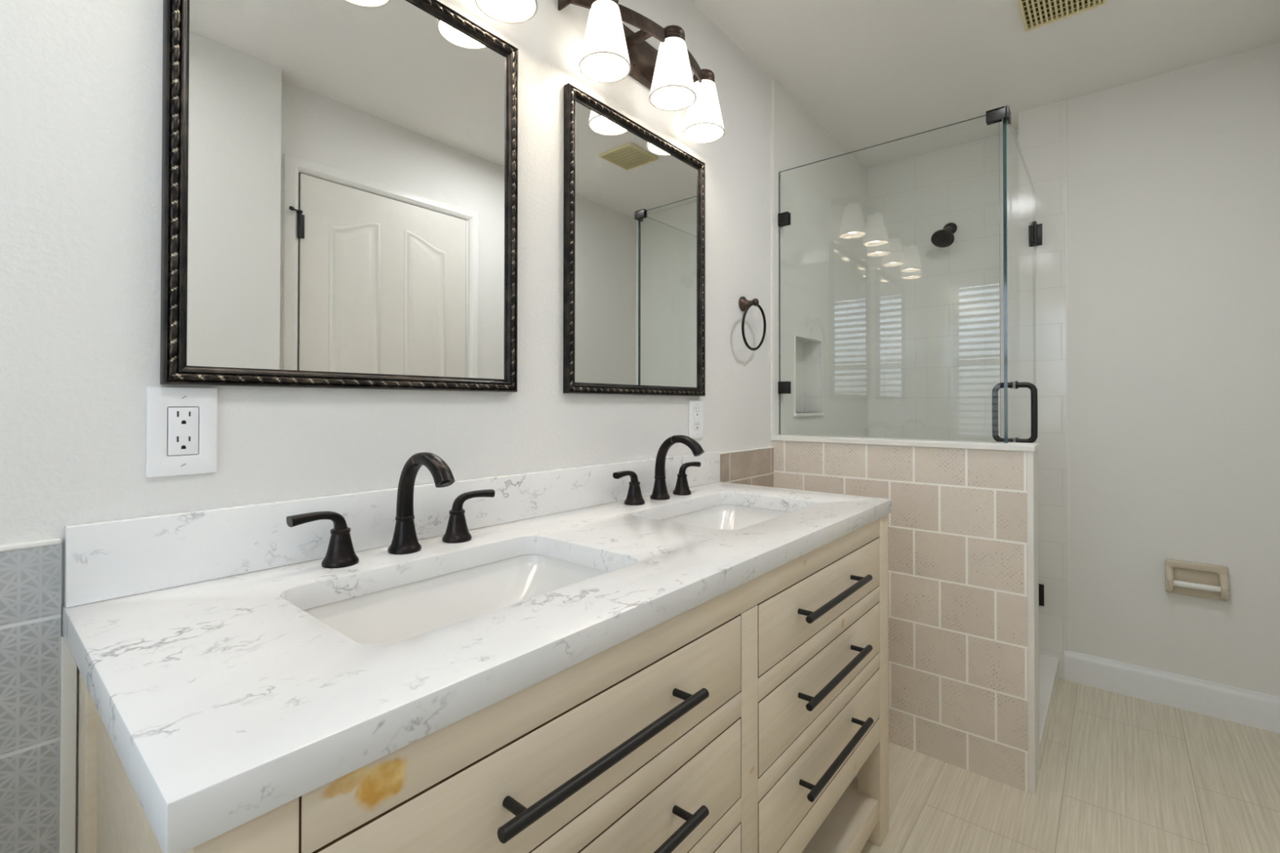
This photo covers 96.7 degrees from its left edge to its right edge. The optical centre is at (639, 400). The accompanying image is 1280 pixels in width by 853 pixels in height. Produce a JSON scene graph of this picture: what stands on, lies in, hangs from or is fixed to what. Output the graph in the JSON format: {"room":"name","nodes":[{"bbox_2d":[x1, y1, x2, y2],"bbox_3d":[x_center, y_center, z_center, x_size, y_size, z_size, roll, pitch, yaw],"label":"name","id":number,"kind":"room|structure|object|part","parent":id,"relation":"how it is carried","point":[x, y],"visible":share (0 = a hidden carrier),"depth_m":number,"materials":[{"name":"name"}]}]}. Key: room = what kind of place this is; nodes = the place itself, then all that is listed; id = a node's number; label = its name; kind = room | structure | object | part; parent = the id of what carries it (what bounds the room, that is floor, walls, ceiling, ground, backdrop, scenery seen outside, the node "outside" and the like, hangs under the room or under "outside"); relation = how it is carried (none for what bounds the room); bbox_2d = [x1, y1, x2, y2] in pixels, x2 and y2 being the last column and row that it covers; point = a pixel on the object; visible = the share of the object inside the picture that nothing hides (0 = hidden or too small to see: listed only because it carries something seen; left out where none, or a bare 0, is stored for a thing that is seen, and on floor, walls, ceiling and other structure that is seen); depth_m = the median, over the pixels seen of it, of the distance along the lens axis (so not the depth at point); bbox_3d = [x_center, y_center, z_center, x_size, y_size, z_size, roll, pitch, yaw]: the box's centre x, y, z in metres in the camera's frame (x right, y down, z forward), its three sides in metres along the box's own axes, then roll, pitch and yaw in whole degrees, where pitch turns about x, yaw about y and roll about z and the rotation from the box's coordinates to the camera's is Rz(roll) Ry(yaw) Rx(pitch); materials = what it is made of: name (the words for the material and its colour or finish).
{"room":"bathroom","nodes":[
{"label":"bathroom","id":0,"kind":"room"},
{"bbox_2d":[0,0,867,852],"bbox_3d":[0.009,-0.056,1.705,0.102,2.444,3.930,0,-1,40],"label":"wall","id":1,"kind":"structure","parent":0,"point":[81,81],"depth_m":1.03,"materials":[{"name":"white paint"}]},
{"bbox_2d":[0,543,62,852],"bbox_3d":[-0.942,0.667,0.477,0.008,0.975,0.636,0,-1,40],"label":"wall tile","id":2,"kind":"structure","parent":1,"relation":"attached to","point":[30,578],"depth_m":0.70,"materials":[{"name":"grey tile"}]},
{"bbox_2d":[0,537,62,551],"bbox_3d":[-0.940,0.176,0.480,0.010,0.007,0.636,0,-1,40],"label":"trim","id":3,"kind":"structure","parent":1,"relation":"attached to","point":[15,546],"depth_m":0.70,"materials":[{"name":"white paint"}]},
{"bbox_2d":[58,635,77,852],"bbox_3d":[-0.732,0.729,0.726,0.010,0.858,0.015,0,-1,40],"label":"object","id":4,"kind":"structure","parent":1,"relation":"attached to","point":[68,668],"depth_m":0.72,"materials":[{"name":"white paint"}]},
{"bbox_2d":[146,386,217,477],"bbox_3d":[-0.659,0.044,0.821,0.007,0.126,0.081,0,-1,40],"label":"wall outlet","id":5,"kind":"object","parent":1,"relation":"attached to","point":[181,422],"visible":1,"depth_m":0.82,"materials":[{"name":"white plastic"}]},
{"bbox_2d":[167,406,198,456],"bbox_3d":[-0.659,0.044,0.821,0.006,0.072,0.039,0,-1,40],"label":"receptacle","id":6,"kind":"object","parent":5,"relation":"attached to","point":[182,421],"depth_m":0.82,"materials":[{"name":"white plastic"}]},
{"bbox_2d":[160,0,518,391],"bbox_3d":[-0.473,-0.403,1.035,0.022,0.765,0.612,0,-1,40],"label":"wall mirror","id":7,"kind":"object","parent":1,"relation":"attached to","point":[340,177],"visible":1,"depth_m":0.98,"materials":[{"name":"black metal"}]},
{"bbox_2d":[63,451,719,607],"bbox_3d":[-0.235,0.216,1.317,0.020,0.101,1.548,0,-1,40],"label":"backsplash","id":8,"kind":"structure","parent":1,"relation":"attached to","point":[110,559],"depth_m":0.91,"materials":[{"name":"white stone"}]},
{"bbox_2d":[474,0,537,23],"bbox_3d":[-0.403,-0.920,0.993,0.188,0.210,0.600,0,-1,40],"label":"vanity light","id":9,"kind":"object","parent":1,"relation":"attached to","point":[507,11],"visible":1,"depth_m":1.22,"materials":[{"name":"white glass"}]},
{"bbox_2d":[563,83,705,396],"bbox_3d":[0.013,-0.393,1.617,0.022,0.756,0.600,0,-1,40],"label":"wall mirror","id":10,"kind":"object","parent":1,"relation":"attached to","point":[634,200],"visible":1,"depth_m":1.57,"materials":[{"name":"black metal"}]},
{"bbox_2d":[557,0,724,143],"bbox_3d":[0.065,-0.915,1.554,0.188,0.210,0.600,0,-1,40],"label":"vanity light","id":11,"kind":"object","parent":1,"relation":"attached to","point":[611,52],"visible":1,"depth_m":1.50,"materials":[{"name":"white glass"}]},
{"bbox_3d":[-0.086,-0.887,1.395,0.125,0.148,0.125,0,-1,40],"label":"lamp shade","id":12,"kind":"part","parent":11,"relation":"part of","materials":[{"name":"white glass"}]},
{"bbox_2d":[592,0,618,6],"bbox_3d":[-0.086,-0.948,1.395,0.067,0.096,0.067,0,-1,40],"label":"socket","id":13,"kind":"object","parent":11,"relation":"attached to","point":[595,2],"depth_m":1.36,"materials":[{"name":"brown"}]},
{"bbox_2d":[660,25,684,42],"bbox_3d":[0.088,-0.947,1.534,0.067,0.096,0.067,0,-1,40],"label":"socket","id":14,"kind":"object","parent":11,"relation":"attached to","point":[671,33],"depth_m":1.50,"materials":[{"name":"brown metal"}]},
{"bbox_3d":[0.088,-0.886,1.534,0.125,0.148,0.125,0,-1,40],"label":"lamp shade","id":15,"kind":"part","parent":11,"relation":"part of","materials":[{"name":"white glass"}]},
{"bbox_2d":[693,69,714,82],"bbox_3d":[0.193,-0.945,1.730,0.067,0.096,0.067,0,-1,40],"label":"socket","id":16,"kind":"object","parent":11,"relation":"attached to","point":[706,75],"depth_m":1.70,"materials":[{"name":"brown metal"}]},
{"bbox_3d":[0.193,-0.884,1.730,0.125,0.148,0.125,0,-1,40],"label":"lamp shade","id":17,"kind":"part","parent":11,"relation":"part of","materials":[{"name":"white glass"}]},
{"bbox_2d":[688,400,703,438],"bbox_3d":[0.182,0.060,1.829,0.007,0.124,0.081,0,-1,40],"label":"wall outlet","id":18,"kind":"object","parent":1,"relation":"attached to","point":[695,406],"visible":0.97,"depth_m":1.82,"materials":[{"name":"white plastic"}]},
{"bbox_2d":[693,408,700,430],"bbox_3d":[0.181,0.060,1.829,0.006,0.072,0.039,0,-1,40],"label":"receptacle","id":19,"kind":"object","parent":18,"relation":"attached to","point":[696,411],"depth_m":1.83,"materials":[{"name":"white plastic"}]},
{"bbox_2d":[720,448,773,487],"bbox_3d":[0.388,0.678,2.073,0.008,0.984,0.411,0,-1,40],"label":"wall tile","id":20,"kind":"structure","parent":1,"relation":"attached to","point":[756,468],"depth_m":2.09,"materials":[{"name":"beige tile"}]},
{"bbox_2d":[720,446,773,454],"bbox_3d":[0.390,0.183,2.076,0.010,0.006,0.411,0,-1,40],"label":"trim","id":21,"kind":"structure","parent":1,"relation":"attached to","point":[768,447],"depth_m":2.06,"materials":[{"name":"white paint"}]},
{"bbox_2d":[738,296,766,351],"bbox_3d":[0.396,-0.277,2.044,0.063,0.199,0.170,0,-1,40],"label":"towel ring","id":22,"kind":"object","parent":1,"relation":"attached to","point":[744,304],"visible":1,"depth_m":2.04,"materials":[{"name":"brown metal"}]},
{"bbox_2d":[770,77,774,435],"bbox_3d":[0.524,-0.567,2.246,0.006,1.410,0.023,0,-1,40],"label":"trim","id":23,"kind":"structure","parent":1,"relation":"attached to","point":[772,81],"depth_m":2.24,"materials":[{"name":"white paint"}]},
{"bbox_2d":[794,333,824,416],"bbox_3d":[0.713,-0.104,2.532,0.102,0.348,0.302,0,-1,40],"label":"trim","id":24,"kind":"structure","parent":1,"relation":"attached to","point":[796,414],"depth_m":2.49,"materials":[{"name":"white paint"}]},
{"bbox_2d":[771,440,1028,791],"bbox_3d":[0.883,0.662,2.011,0.847,1.014,0.129,0,-1,40],"label":"wall","id":25,"kind":"structure","parent":0,"point":[957,539],"depth_m":1.83,"materials":[{"name":"beige tile"}]},
{"bbox_2d":[771,434,1039,452],"bbox_3d":[0.887,0.146,2.014,0.854,0.019,0.141,0,-1,40],"label":"trim","id":26,"kind":"structure","parent":25,"relation":"on","point":[978,445],"depth_m":1.91,"materials":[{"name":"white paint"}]},
{"bbox_2d":[777,105,1010,442],"bbox_3d":[0.875,-0.396,2.057,0.782,1.064,0.059,0,-1,39],"label":"glass panel","id":27,"kind":"object","parent":26,"relation":"on","point":[996,115],"visible":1,"depth_m":2.10,"materials":[{"name":"clear glass"}]},
{"bbox_2d":[1026,451,1035,795],"bbox_3d":[1.165,0.660,1.696,0.016,1.014,0.011,0,-1,40],"label":"trim","id":28,"kind":"structure","parent":25,"relation":"attached to","point":[1030,480],"depth_m":1.69,"materials":[{"name":"white paint"}]},
{"bbox_2d":[1033,450,1039,792],"bbox_3d":[1.212,0.661,1.743,0.004,1.014,0.121,0,-1,40],"label":"trim","id":29,"kind":"structure","parent":25,"relation":"attached to","point":[1035,453],"depth_m":1.74,"materials":[{"name":"white paint"}]},
{"bbox_2d":[866,130,1018,441],"bbox_3d":[1.547,-0.044,2.916,0.715,2.444,0.100,0,-1,40],"label":"wall","id":30,"kind":"structure","parent":0,"point":[935,314],"depth_m":2.89,"materials":[{"name":"white tile"}]},
{"bbox_2d":[930,222,956,247],"bbox_3d":[1.494,-0.819,2.793,0.102,0.141,0.165,0,-1,40],"label":"shower","id":31,"kind":"object","parent":30,"relation":"attached to","point":[944,237],"visible":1,"depth_m":2.76,"materials":[{"name":"black metal"}]},
{"bbox_2d":[689,0,1279,168],"bbox_3d":[0.633,-1.322,1.196,1.725,0.080,3.930,0,-1,40],"label":"ceiling","id":32,"kind":"structure","parent":0,"point":[871,73],"depth_m":2.09,"materials":[{"name":"paint"}]},
{"bbox_2d":[1017,0,1106,31],"bbox_3d":[1.330,-1.268,1.795,0.215,0.014,0.227,0,-1,40],"label":"ceiling vent","id":33,"kind":"object","parent":32,"relation":"in","point":[1035,14],"visible":1,"depth_m":1.85,"materials":[{"name":"plastic"}]},
{"bbox_2d":[855,677,1279,852],"bbox_3d":[0.631,1.202,1.175,1.725,0.080,3.930,0,-1,40],"label":"floor","id":34,"kind":"structure","parent":0,"point":[1119,773],"depth_m":1.70,"materials":[{"name":"tile"}]},
{"bbox_2d":[77,514,888,852],"bbox_3d":[-0.008,0.733,1.123,0.591,0.858,1.519,0,-1,40],"label":"bathroom vanity","id":35,"kind":"object","parent":34,"relation":"on","point":[746,719],"visible":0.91,"depth_m":0.76,"materials":[{"name":"brown wood"}]},
{"bbox_3d":[-0.676,0.729,0.733,0.063,0.858,0.065,0,-1,40],"label":"leg","id":36,"kind":"part","parent":35,"relation":"part of","materials":[{"name":"brown wood"}]},
{"bbox_3d":[-0.498,0.589,0.566,0.437,0.580,0.014,0,-1,40],"label":"panel","id":37,"kind":"part","parent":35,"relation":"part of","materials":[{"name":"brown wood"}]},
{"bbox_3d":[-0.301,0.726,0.420,0.060,0.858,0.065,0,-1,40],"label":"leg","id":38,"kind":"part","parent":35,"relation":"part of","materials":[{"name":"brown wood"}]},
{"bbox_2d":[62,481,891,852],"bbox_3d":[-0.025,0.284,1.141,0.566,0.037,1.549,0,-1,40],"label":"countertop","id":39,"kind":"structure","parent":35,"relation":"on","point":[223,703],"depth_m":0.61,"materials":[{"name":"white stone"}]},
{"bbox_2d":[286,452,494,568],"bbox_3d":[-0.372,0.176,0.964,0.167,0.176,0.365,0,-1,40],"label":"faucet","id":40,"kind":"object","parent":39,"relation":"on","point":[340,553],"visible":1,"depth_m":0.98,"materials":[{"name":"black metal"}]},
{"bbox_3d":[-0.502,0.193,0.891,0.022,0.037,0.086,0,-1,37],"label":"lever","id":41,"kind":"part","parent":40,"relation":"part of","materials":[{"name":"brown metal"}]},
{"bbox_3d":[-0.483,0.235,0.918,0.054,0.057,0.054,0,-1,40],"label":"handle","id":42,"kind":"part","parent":40,"relation":"part of","materials":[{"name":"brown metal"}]},
{"bbox_3d":[-0.370,0.176,0.966,0.167,0.176,0.055,0,-1,40],"label":"spout","id":43,"kind":"part","parent":40,"relation":"part of","materials":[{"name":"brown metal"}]},
{"bbox_3d":[-0.347,0.237,1.081,0.054,0.057,0.054,0,-1,40],"label":"handle","id":44,"kind":"part","parent":40,"relation":"part of","materials":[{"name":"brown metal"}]},
{"bbox_3d":[-0.324,0.195,1.105,0.022,0.037,0.086,0,-1,42],"label":"lever","id":45,"kind":"part","parent":40,"relation":"part of","materials":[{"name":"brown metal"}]},
{"bbox_2d":[302,554,608,644],"bbox_3d":[-0.247,0.362,0.863,0.351,0.123,0.524,0,-1,40],"label":"sink","id":46,"kind":"object","parent":39,"relation":"in","point":[405,611],"visible":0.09,"depth_m":0.97,"materials":[{"name":"white ceramic"}]},
{"bbox_2d":[613,435,704,505],"bbox_3d":[0.097,0.181,1.526,0.167,0.176,0.365,0,-1,40],"label":"faucet","id":47,"kind":"object","parent":39,"relation":"on","point":[660,492],"visible":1,"depth_m":1.54,"materials":[{"name":"black metal"}]},
{"bbox_3d":[-0.034,0.198,1.454,0.022,0.037,0.086,0,-1,37],"label":"lever","id":48,"kind":"part","parent":47,"relation":"part of","materials":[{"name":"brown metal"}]},
{"bbox_3d":[-0.014,0.240,1.480,0.054,0.057,0.054,0,-1,40],"label":"handle","id":49,"kind":"part","parent":47,"relation":"part of","materials":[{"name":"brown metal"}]},
{"bbox_3d":[0.098,0.181,1.528,0.167,0.176,0.055,0,-1,40],"label":"spout","id":50,"kind":"part","parent":47,"relation":"part of","materials":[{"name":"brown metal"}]},
{"bbox_3d":[0.121,0.242,1.643,0.054,0.057,0.054,0,-1,40],"label":"handle","id":51,"kind":"part","parent":47,"relation":"part of","materials":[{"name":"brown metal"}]},
{"bbox_3d":[0.144,0.200,1.667,0.022,0.037,0.086,0,-1,42],"label":"lever","id":52,"kind":"part","parent":47,"relation":"part of","materials":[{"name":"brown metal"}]},
{"bbox_2d":[662,504,790,529],"bbox_3d":[0.219,0.367,1.423,0.351,0.123,0.524,0,-1,40],"label":"sink","id":53,"kind":"object","parent":39,"relation":"in","point":[724,517],"visible":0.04,"depth_m":1.62,"materials":[{"name":"white ceramic"}]},
{"bbox_3d":[-0.052,0.413,0.689,0.019,0.123,0.657,0,-1,40],"label":"drawer","id":54,"kind":"part","parent":35,"relation":"part of","materials":[{"name":"brown wood"}]},
{"bbox_3d":[-0.029,0.406,0.670,0.041,0.014,0.344,0,-1,40],"label":"handle","id":55,"kind":"part","parent":35,"relation":"part of","materials":[{"name":"black metal"}]},
{"bbox_3d":[-0.052,0.584,0.688,0.019,0.128,0.657,0,-1,40],"label":"drawer","id":56,"kind":"part","parent":35,"relation":"part of","materials":[{"name":"brown wood"}]},
{"bbox_3d":[-0.030,0.569,0.668,0.041,0.014,0.344,0,-1,40],"label":"handle","id":57,"kind":"part","parent":35,"relation":"part of","materials":[{"name":"black metal"}]},
{"bbox_3d":[-0.052,0.755,0.687,0.019,0.126,0.657,0,-1,40],"label":"drawer","id":58,"kind":"part","parent":35,"relation":"part of","materials":[{"name":"brown wood"}]},
{"bbox_3d":[0.409,0.418,1.242,0.019,0.123,0.658,0,-1,40],"label":"drawer","id":59,"kind":"part","parent":35,"relation":"part of","materials":[{"name":"brown wood"}]},
{"bbox_3d":[0.408,0.589,1.240,0.019,0.128,0.658,0,-1,40],"label":"drawer","id":60,"kind":"part","parent":35,"relation":"part of","materials":[{"name":"brown wood"}]},
{"bbox_3d":[0.408,0.760,1.239,0.019,0.126,0.658,0,-1,40],"label":"drawer","id":61,"kind":"part","parent":35,"relation":"part of","materials":[{"name":"brown wood"}]},
{"bbox_3d":[0.414,0.574,1.201,0.041,0.014,0.344,0,-1,40],"label":"handle","id":62,"kind":"part","parent":35,"relation":"part of","materials":[{"name":"black metal"}]},
{"bbox_3d":[0.414,0.411,1.202,0.041,0.014,0.344,0,-1,40],"label":"handle","id":63,"kind":"part","parent":35,"relation":"part of","materials":[{"name":"black metal"}]},
{"bbox_3d":[0.417,0.744,1.204,0.041,0.014,0.344,0,-1,40],"label":"handle","id":64,"kind":"part","parent":35,"relation":"part of","materials":[{"name":"black metal"}]},
{"bbox_2d":[801,776,878,852],"bbox_3d":[-0.023,1.069,1.132,0.536,0.056,1.495,0,-1,40],"label":"shelf","id":65,"kind":"object","parent":35,"relation":"attached to","point":[848,826],"depth_m":1.41,"materials":[{"name":"beige wood"}]},
{"bbox_3d":[0.628,0.737,1.535,0.060,0.858,0.072,0,-1,40],"label":"leg","id":66,"kind":"part","parent":35,"relation":"part of","materials":[{"name":"brown wood"}]},
{"bbox_2d":[1039,653,1058,772],"bbox_3d":[1.461,1.129,2.140,0.135,0.085,0.814,0,-1,40],"label":"curb","id":67,"kind":"object","parent":34,"relation":"on","point":[1048,664],"visible":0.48,"depth_m":2.14,"materials":[{"name":"white tile"}]},
{"bbox_2d":[1066,41,1279,697],"bbox_3d":[2.178,-0.049,2.273,0.743,2.444,0.280,0,-1,40],"label":"wall","id":68,"kind":"structure","parent":0,"point":[1173,178],"depth_m":2.18,"materials":[{"name":"white paint"}]},
{"bbox_2d":[1017,100,1067,679],"bbox_3d":[1.826,-0.047,2.562,0.167,2.444,0.286,0,-1,40],"label":"wall tile","id":69,"kind":"structure","parent":68,"relation":"attached to","point":[1041,130],"depth_m":2.43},
{"bbox_2d":[991,118,1044,606],"bbox_3d":[1.438,0.078,2.138,0.132,1.993,0.860,0,-1,40],"label":"shower door","id":70,"kind":"structure","parent":69,"relation":"attached to","point":[1021,232],"depth_m":1.99,"materials":[{"name":"clear glass"}]},
{"bbox_3d":[1.262,0.045,1.983,0.062,0.221,0.027,0,-1,40],"label":"handle","id":71,"kind":"part","parent":70,"relation":"part of","materials":[{"name":"black metal"}]},
{"bbox_3d":[1.435,0.078,2.135,0.010,1.993,0.852,0,-1,40],"label":"glass pane","id":72,"kind":"part","parent":70,"relation":"part of","materials":[{"name":"grey"}]},
{"bbox_3d":[1.316,0.044,1.937,0.062,0.221,0.027,0,-1,40],"label":"handle","id":73,"kind":"part","parent":70,"relation":"part of","materials":[{"name":"black metal"}]},
{"bbox_2d":[1064,100,1069,651],"bbox_3d":[1.800,-0.109,2.400,0.007,2.321,0.008,0,-1,40],"label":"trim","id":74,"kind":"structure","parent":68,"relation":"attached to","point":[1065,101],"depth_m":2.40,"materials":[{"name":"white paint"}]},
{"bbox_2d":[1063,649,1279,733],"bbox_3d":[2.038,1.111,2.186,0.657,0.122,0.016,0,-1,40],"label":"baseboard","id":75,"kind":"structure","parent":68,"relation":"attached to","point":[1235,704],"depth_m":2.17,"materials":[{"name":"white paint"}]},
{"bbox_2d":[1164,559,1228,601],"bbox_3d":[2.080,0.674,2.128,0.172,0.127,0.057,0,-1,40],"label":"toilet paper holder","id":76,"kind":"object","parent":68,"relation":"attached to","point":[1204,580],"visible":1,"depth_m":2.13,"materials":[{"name":"beige ceramic"}]},
{"bbox_3d":[2.020,0.684,2.171,0.024,0.104,0.048,0,-1,40],"label":"roller post","id":77,"kind":"part","parent":76,"relation":"part of","materials":[{"name":"beige ceramic"}]},
{"bbox_3d":[2.132,0.684,2.078,0.024,0.104,0.048,0,-1,40],"label":"roller post","id":78,"kind":"part","parent":76,"relation":"part of","materials":[{"name":"beige ceramic"}]}
]}

